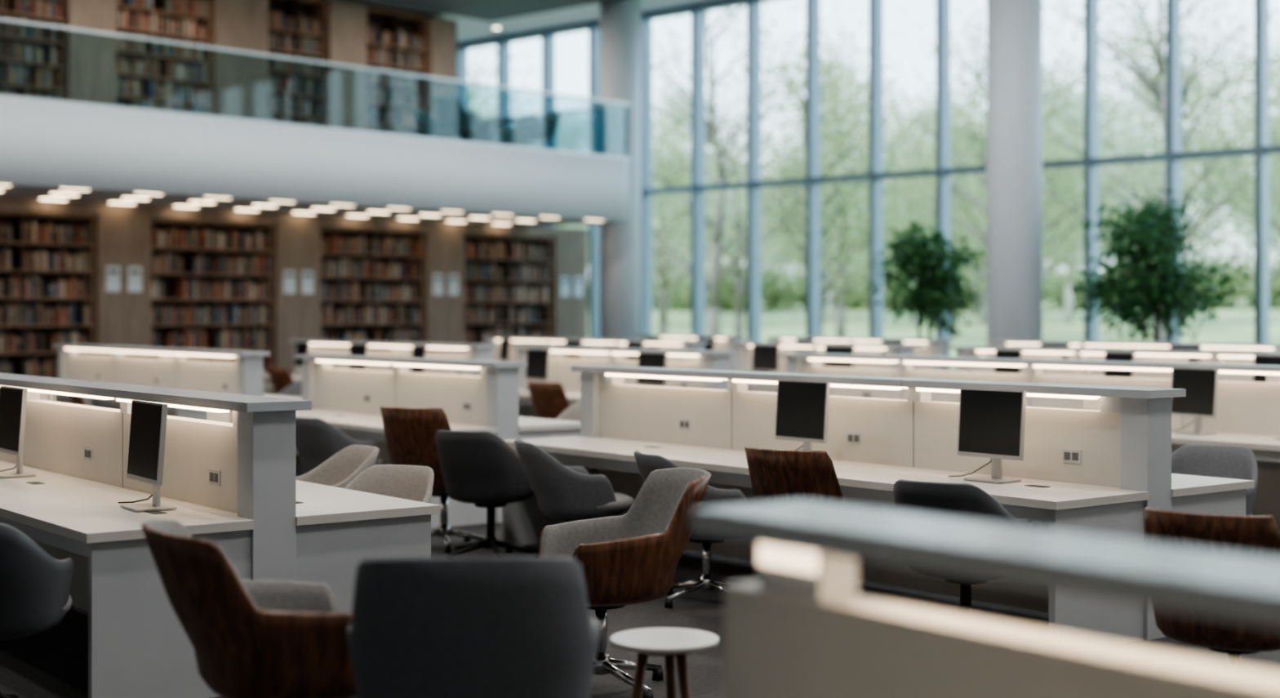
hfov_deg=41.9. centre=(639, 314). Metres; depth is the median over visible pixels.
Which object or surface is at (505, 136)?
armchair
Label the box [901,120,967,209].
tree
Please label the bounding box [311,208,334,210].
recessed light
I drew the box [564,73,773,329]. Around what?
tree
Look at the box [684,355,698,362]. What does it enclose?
computer monitor
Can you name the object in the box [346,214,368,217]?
recessed light
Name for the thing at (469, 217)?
recessed light
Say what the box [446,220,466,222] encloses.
recessed light
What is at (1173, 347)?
computer monitor
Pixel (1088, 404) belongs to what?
computer monitor
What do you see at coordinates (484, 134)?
glass balustrade
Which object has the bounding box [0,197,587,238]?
ceiling
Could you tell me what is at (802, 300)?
shrub
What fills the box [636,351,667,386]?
computer monitor
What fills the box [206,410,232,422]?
computer monitor
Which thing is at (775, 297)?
shrub
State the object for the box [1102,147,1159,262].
tree
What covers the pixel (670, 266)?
tree
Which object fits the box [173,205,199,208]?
recessed light
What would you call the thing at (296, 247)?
wall panel
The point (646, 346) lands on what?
computer monitor
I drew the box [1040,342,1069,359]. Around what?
computer monitor
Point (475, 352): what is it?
desk
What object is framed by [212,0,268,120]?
wall panel
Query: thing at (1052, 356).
computer monitor
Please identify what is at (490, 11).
ceiling soffit
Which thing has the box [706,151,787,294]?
tree
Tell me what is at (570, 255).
wall panel
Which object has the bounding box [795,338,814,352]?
computer monitor
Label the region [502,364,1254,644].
desk
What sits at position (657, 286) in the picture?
shrub
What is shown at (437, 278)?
paper notice
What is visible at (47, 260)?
bookcase
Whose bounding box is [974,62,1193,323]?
tree
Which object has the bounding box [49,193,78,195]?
recessed light
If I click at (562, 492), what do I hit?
office chair
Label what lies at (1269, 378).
computer monitor
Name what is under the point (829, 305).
tree
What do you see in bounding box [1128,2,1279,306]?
tree
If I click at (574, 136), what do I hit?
tree
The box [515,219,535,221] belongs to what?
recessed light
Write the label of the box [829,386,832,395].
computer monitor
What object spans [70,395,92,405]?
chair
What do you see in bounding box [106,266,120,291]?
paper notice
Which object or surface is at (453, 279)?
paper notice
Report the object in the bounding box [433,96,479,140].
armchair
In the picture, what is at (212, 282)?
bookcase
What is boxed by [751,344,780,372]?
computer monitor
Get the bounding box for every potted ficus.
[866,220,986,346]
[1069,189,1250,349]
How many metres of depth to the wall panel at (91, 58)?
29.40 m
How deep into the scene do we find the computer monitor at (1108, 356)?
17.61 m
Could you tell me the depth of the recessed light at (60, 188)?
24.67 m
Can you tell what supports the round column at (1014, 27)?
on the floor
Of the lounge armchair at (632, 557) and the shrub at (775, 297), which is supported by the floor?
the lounge armchair at (632, 557)
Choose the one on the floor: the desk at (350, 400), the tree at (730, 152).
the desk at (350, 400)
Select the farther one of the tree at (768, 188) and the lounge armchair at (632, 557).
the tree at (768, 188)
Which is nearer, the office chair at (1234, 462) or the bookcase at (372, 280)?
the office chair at (1234, 462)
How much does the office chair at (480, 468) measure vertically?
0.873 m
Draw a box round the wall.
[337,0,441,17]
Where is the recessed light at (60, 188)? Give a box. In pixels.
[60,188,88,190]
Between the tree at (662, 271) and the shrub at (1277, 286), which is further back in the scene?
the shrub at (1277, 286)
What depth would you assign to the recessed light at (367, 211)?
30.22 m
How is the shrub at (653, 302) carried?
on the lawn
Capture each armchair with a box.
[140,520,357,697]
[346,555,600,697]
[411,107,457,138]
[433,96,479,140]
[497,115,538,146]
[517,110,562,148]
[537,466,711,697]
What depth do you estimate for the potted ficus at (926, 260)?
27.41 m
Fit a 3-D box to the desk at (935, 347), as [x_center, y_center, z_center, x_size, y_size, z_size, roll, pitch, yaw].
[3.432,0.998,26.793,1.640,1.245,3.940,0,0,-38]
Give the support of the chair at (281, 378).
on the floor
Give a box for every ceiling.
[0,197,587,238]
[341,0,712,42]
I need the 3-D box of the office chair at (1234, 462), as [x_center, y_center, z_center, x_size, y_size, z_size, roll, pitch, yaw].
[3.209,1.196,9.575,0.608,0.848,0.739,0,0,35]
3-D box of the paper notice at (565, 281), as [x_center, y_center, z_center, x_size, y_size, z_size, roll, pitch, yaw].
[-1.594,-0.590,35.632,0.014,0.420,0.260,0,0,43]
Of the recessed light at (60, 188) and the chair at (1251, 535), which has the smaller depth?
the chair at (1251, 535)
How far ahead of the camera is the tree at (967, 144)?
52.11 m
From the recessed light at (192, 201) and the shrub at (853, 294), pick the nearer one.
the recessed light at (192, 201)
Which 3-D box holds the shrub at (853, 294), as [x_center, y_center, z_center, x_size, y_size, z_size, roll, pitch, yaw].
[14.239,-1.457,98.779,4.554,4.721,8.797,0,0,-43]
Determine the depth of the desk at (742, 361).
21.64 m
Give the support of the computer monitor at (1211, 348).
on the desk at (1006, 343)
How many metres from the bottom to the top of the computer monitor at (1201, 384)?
0.480 m
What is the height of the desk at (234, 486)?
1.245 m
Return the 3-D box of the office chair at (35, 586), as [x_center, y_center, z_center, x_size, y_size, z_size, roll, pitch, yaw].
[-2.553,1.196,6.519,0.618,0.848,0.737,0,0,1]
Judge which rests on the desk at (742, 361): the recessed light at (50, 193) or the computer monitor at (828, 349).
the computer monitor at (828, 349)
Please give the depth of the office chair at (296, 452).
13.83 m
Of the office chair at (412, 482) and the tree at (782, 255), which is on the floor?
the office chair at (412, 482)
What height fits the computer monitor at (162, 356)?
0.480 m
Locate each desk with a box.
[0,373,439,697]
[52,343,302,419]
[263,339,497,394]
[294,354,580,528]
[480,336,709,361]
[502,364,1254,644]
[511,345,737,417]
[635,334,748,369]
[690,498,1279,697]
[728,341,919,389]
[764,336,955,371]
[778,352,1279,532]
[950,346,1279,382]
[985,339,1279,364]
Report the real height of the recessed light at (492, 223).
0.015 m
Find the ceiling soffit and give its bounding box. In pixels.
[366,0,613,22]
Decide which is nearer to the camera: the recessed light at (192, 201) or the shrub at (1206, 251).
the recessed light at (192, 201)
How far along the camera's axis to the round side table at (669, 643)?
5.76 m
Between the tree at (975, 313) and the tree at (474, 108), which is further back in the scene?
the tree at (975, 313)
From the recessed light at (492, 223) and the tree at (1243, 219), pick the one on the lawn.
the tree at (1243, 219)
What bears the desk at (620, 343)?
on the floor
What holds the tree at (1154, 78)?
on the lawn
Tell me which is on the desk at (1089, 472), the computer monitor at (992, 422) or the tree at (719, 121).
the computer monitor at (992, 422)
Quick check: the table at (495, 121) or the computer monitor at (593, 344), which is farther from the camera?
the table at (495, 121)
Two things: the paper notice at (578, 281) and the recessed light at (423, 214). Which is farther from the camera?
the paper notice at (578, 281)
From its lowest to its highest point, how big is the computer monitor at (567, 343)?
0.480 m
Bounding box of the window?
[457,0,1279,370]
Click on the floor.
(52, 662)
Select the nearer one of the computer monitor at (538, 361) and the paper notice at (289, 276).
the computer monitor at (538, 361)
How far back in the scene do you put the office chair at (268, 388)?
23.00 m
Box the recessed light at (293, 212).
[293,212,315,213]
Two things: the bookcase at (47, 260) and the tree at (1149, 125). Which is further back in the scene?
the tree at (1149, 125)
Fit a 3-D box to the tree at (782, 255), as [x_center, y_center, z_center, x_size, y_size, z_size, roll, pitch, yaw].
[9.239,-4.561,87.759,7.376,9.729,7.310,0,0,12]
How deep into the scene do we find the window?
32.35 m
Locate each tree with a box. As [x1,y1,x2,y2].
[467,48,588,151]
[467,48,588,258]
[540,100,588,262]
[558,0,884,342]
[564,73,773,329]
[587,100,777,339]
[652,82,841,335]
[652,95,768,283]
[652,186,708,297]
[688,1,986,342]
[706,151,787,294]
[725,187,795,266]
[740,7,974,343]
[744,104,903,323]
[760,121,860,256]
[760,135,865,319]
[760,178,800,269]
[821,84,986,326]
[832,151,903,266]
[856,92,986,337]
[857,0,1186,280]
[859,41,1152,328]
[895,144,966,266]
[898,0,1279,349]
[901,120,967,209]
[908,115,1062,324]
[954,101,1130,305]
[959,0,1279,327]
[960,175,1048,315]
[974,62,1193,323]
[1042,207,1105,271]
[1046,150,1082,275]
[1053,50,1279,279]
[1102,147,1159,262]
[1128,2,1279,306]
[1203,11,1279,253]
[1224,103,1279,258]
[1225,135,1279,256]
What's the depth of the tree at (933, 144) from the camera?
98.74 m
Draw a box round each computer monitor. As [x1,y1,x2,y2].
[0,386,35,477]
[39,392,57,401]
[118,400,177,511]
[159,353,174,359]
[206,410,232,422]
[292,342,310,376]
[348,343,368,369]
[391,346,411,351]
[411,345,426,373]
[499,338,511,361]
[521,348,550,391]
[564,340,582,358]
[585,353,602,359]
[591,342,604,346]
[626,341,644,359]
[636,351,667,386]
[644,336,661,348]
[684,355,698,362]
[696,337,715,350]
[716,338,725,342]
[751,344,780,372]
[774,379,830,450]
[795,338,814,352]
[823,346,854,368]
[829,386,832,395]
[880,339,904,354]
[904,342,919,346]
[948,387,1026,483]
[994,349,1022,373]
[1034,353,1062,359]
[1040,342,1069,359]
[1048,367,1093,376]
[1083,397,1100,410]
[1103,351,1135,377]
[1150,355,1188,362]
[1169,344,1201,362]
[1171,367,1218,434]
[1209,347,1238,351]
[1253,354,1279,382]
[1265,374,1279,382]
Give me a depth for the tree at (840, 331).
60.45 m
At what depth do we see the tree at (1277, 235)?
97.98 m
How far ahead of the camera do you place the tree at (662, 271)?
60.26 m
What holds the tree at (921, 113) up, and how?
on the lawn
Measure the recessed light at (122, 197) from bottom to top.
0.015 m
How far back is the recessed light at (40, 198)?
26.82 m
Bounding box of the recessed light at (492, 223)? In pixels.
[492,222,511,224]
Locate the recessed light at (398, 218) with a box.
[398,217,418,219]
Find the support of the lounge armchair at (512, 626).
on the floor
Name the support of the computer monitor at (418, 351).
on the desk at (475, 352)
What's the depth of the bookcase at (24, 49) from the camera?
28.80 m
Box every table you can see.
[479,117,519,144]
[609,627,719,697]
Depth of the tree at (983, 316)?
77.71 m
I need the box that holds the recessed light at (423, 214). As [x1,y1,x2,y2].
[419,213,440,216]
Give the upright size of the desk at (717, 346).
1.245 m
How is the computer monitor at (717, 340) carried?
on the desk at (717, 346)
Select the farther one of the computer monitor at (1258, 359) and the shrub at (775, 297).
the shrub at (775, 297)
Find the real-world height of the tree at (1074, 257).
9.598 m
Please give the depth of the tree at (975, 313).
86.12 m
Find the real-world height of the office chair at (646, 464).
0.848 m
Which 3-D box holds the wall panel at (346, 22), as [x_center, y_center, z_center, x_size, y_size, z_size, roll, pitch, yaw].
[-6.018,-4.618,33.709,0.496,3.274,0.920,0,0,43]
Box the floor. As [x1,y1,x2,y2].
[0,522,1279,697]
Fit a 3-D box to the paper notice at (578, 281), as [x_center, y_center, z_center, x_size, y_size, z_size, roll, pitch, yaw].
[-1.323,-0.590,35.927,0.014,0.420,0.260,0,0,43]
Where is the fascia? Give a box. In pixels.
[0,96,627,226]
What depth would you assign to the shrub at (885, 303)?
96.17 m
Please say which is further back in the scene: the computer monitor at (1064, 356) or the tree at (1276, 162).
the tree at (1276, 162)
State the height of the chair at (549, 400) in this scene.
0.938 m
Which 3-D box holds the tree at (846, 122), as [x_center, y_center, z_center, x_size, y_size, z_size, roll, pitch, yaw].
[12.708,-7.193,114.092,9.648,12.850,10.731,0,0,-25]
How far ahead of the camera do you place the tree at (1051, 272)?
62.75 m
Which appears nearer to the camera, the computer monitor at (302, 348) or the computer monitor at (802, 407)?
the computer monitor at (802, 407)
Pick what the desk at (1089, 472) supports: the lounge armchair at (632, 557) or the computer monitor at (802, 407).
the computer monitor at (802, 407)
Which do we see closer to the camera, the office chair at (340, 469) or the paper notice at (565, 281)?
the office chair at (340, 469)
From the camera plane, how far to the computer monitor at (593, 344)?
26.00 m
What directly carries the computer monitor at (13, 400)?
on the desk at (234, 486)
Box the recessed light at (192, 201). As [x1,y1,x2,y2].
[189,200,214,203]
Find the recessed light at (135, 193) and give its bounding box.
[135,192,162,195]
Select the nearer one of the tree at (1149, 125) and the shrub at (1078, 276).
the tree at (1149, 125)
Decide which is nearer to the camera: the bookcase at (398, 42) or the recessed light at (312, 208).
the recessed light at (312, 208)
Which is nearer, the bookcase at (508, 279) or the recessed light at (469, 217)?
the recessed light at (469, 217)
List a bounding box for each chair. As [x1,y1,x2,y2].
[0,523,74,697]
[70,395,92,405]
[263,382,275,395]
[266,366,293,394]
[275,380,302,397]
[295,417,383,473]
[295,444,379,488]
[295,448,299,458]
[344,464,434,503]
[379,405,485,553]
[435,430,538,556]
[513,439,634,522]
[527,381,569,419]
[555,400,580,422]
[633,450,747,608]
[744,444,871,564]
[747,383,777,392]
[893,479,1031,616]
[1143,506,1279,666]
[1171,444,1257,515]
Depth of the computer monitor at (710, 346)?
29.14 m
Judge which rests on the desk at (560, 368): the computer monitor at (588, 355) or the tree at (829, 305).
the computer monitor at (588, 355)
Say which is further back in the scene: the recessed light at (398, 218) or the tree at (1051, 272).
the tree at (1051, 272)
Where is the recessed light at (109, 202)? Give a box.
[109,202,135,204]
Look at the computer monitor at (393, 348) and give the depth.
22.85 m
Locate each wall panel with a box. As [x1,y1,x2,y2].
[66,0,115,105]
[94,215,150,358]
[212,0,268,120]
[274,224,319,374]
[326,0,367,131]
[424,231,464,354]
[428,16,457,140]
[553,237,587,346]
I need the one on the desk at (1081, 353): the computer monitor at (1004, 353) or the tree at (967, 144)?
the computer monitor at (1004, 353)
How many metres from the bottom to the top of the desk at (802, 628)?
1.245 m
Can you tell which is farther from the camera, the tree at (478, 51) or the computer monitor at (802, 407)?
the tree at (478, 51)
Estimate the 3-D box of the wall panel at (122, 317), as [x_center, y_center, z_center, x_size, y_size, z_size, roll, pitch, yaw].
[-8.778,-0.005,28.137,0.416,3.250,0.960,0,0,43]
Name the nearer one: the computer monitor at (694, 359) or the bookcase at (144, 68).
the computer monitor at (694, 359)
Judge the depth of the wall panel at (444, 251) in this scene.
33.16 m
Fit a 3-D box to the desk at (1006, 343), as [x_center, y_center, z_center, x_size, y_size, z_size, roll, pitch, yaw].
[6.673,0.998,22.599,1.640,1.245,4.940,0,0,-38]
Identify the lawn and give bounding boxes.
[587,280,1279,370]
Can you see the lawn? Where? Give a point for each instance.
(1233, 326)
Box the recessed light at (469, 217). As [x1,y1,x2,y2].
[469,217,488,218]
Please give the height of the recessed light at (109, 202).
0.015 m
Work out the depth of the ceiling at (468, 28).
36.08 m
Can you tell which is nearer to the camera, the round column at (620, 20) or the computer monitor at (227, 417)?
the computer monitor at (227, 417)
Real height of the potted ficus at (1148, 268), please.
3.574 m
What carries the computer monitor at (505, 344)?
on the desk at (620, 343)
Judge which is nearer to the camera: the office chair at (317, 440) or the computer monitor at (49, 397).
the computer monitor at (49, 397)
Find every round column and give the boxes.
[599,0,640,347]
[986,0,1042,357]
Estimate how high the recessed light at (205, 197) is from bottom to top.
0.015 m
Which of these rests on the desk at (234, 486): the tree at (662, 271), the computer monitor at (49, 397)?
the computer monitor at (49, 397)
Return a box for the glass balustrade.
[0,17,631,159]
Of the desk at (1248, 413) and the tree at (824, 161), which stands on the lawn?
the tree at (824, 161)
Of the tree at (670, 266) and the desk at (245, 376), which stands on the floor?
the desk at (245, 376)
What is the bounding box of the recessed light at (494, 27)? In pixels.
[492,26,501,28]
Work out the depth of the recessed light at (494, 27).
37.09 m
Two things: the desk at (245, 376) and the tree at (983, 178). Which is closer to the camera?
the desk at (245, 376)
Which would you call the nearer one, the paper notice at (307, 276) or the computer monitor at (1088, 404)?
the computer monitor at (1088, 404)
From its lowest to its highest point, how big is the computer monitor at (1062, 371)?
0.480 m
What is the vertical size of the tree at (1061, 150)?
10.997 m
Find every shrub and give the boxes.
[587,280,658,308]
[652,272,706,310]
[653,257,768,311]
[672,259,805,311]
[782,259,868,310]
[825,262,912,310]
[852,257,969,311]
[956,267,1066,312]
[1042,258,1146,311]
[1148,250,1247,306]
[1181,238,1279,309]
[1269,244,1279,302]
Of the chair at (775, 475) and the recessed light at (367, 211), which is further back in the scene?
the recessed light at (367, 211)
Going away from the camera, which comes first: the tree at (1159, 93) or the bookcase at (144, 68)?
the bookcase at (144, 68)
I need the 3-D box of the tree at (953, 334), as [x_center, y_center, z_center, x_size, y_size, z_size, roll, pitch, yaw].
[12.245,-3.976,67.176,7.010,9.826,8.335,0,0,3]
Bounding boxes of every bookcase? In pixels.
[0,0,66,100]
[0,211,94,377]
[115,0,212,115]
[150,217,274,374]
[268,0,326,127]
[320,226,424,351]
[367,6,428,136]
[464,233,553,354]
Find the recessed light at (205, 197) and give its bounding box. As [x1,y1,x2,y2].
[204,196,230,199]
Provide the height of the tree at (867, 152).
10.468 m
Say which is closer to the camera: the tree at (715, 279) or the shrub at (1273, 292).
the tree at (715, 279)
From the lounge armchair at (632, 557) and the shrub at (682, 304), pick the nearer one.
the lounge armchair at (632, 557)
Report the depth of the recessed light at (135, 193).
25.50 m
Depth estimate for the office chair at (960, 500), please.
7.71 m
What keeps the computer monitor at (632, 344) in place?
on the desk at (620, 343)
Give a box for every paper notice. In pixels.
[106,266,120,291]
[127,266,142,291]
[283,270,295,293]
[302,270,313,293]
[432,273,443,294]
[448,274,458,295]
[560,276,569,296]
[573,276,582,296]
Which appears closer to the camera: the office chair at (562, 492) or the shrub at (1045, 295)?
the office chair at (562, 492)
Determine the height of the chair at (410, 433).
0.994 m
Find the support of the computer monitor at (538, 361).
on the desk at (560, 368)
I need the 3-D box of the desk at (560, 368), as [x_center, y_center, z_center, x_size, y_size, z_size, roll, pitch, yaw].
[-0.268,0.998,18.498,1.640,1.245,3.740,0,0,-38]
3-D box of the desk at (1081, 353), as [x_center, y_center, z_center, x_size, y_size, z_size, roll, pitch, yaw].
[5.374,0.998,17.740,1.640,1.245,5.240,0,0,-38]
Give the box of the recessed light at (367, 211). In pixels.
[367,211,389,213]
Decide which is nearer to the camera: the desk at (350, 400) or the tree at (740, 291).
the desk at (350, 400)
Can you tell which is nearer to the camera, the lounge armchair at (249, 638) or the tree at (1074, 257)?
the lounge armchair at (249, 638)
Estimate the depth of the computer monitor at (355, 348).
22.49 m
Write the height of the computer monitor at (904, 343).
0.480 m
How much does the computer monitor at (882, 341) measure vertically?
0.480 m
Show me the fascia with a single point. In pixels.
(43, 144)
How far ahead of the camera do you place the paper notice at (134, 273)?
28.12 m
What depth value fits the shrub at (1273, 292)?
83.84 m
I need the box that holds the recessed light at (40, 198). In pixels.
[40,198,66,200]
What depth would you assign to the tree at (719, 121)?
91.16 m
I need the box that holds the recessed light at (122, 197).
[122,197,149,199]
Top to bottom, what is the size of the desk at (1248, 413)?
1.245 m
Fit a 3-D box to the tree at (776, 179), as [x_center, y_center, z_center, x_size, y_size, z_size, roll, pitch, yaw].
[14.264,-7.475,139.117,9.407,11.421,9.384,0,0,1]

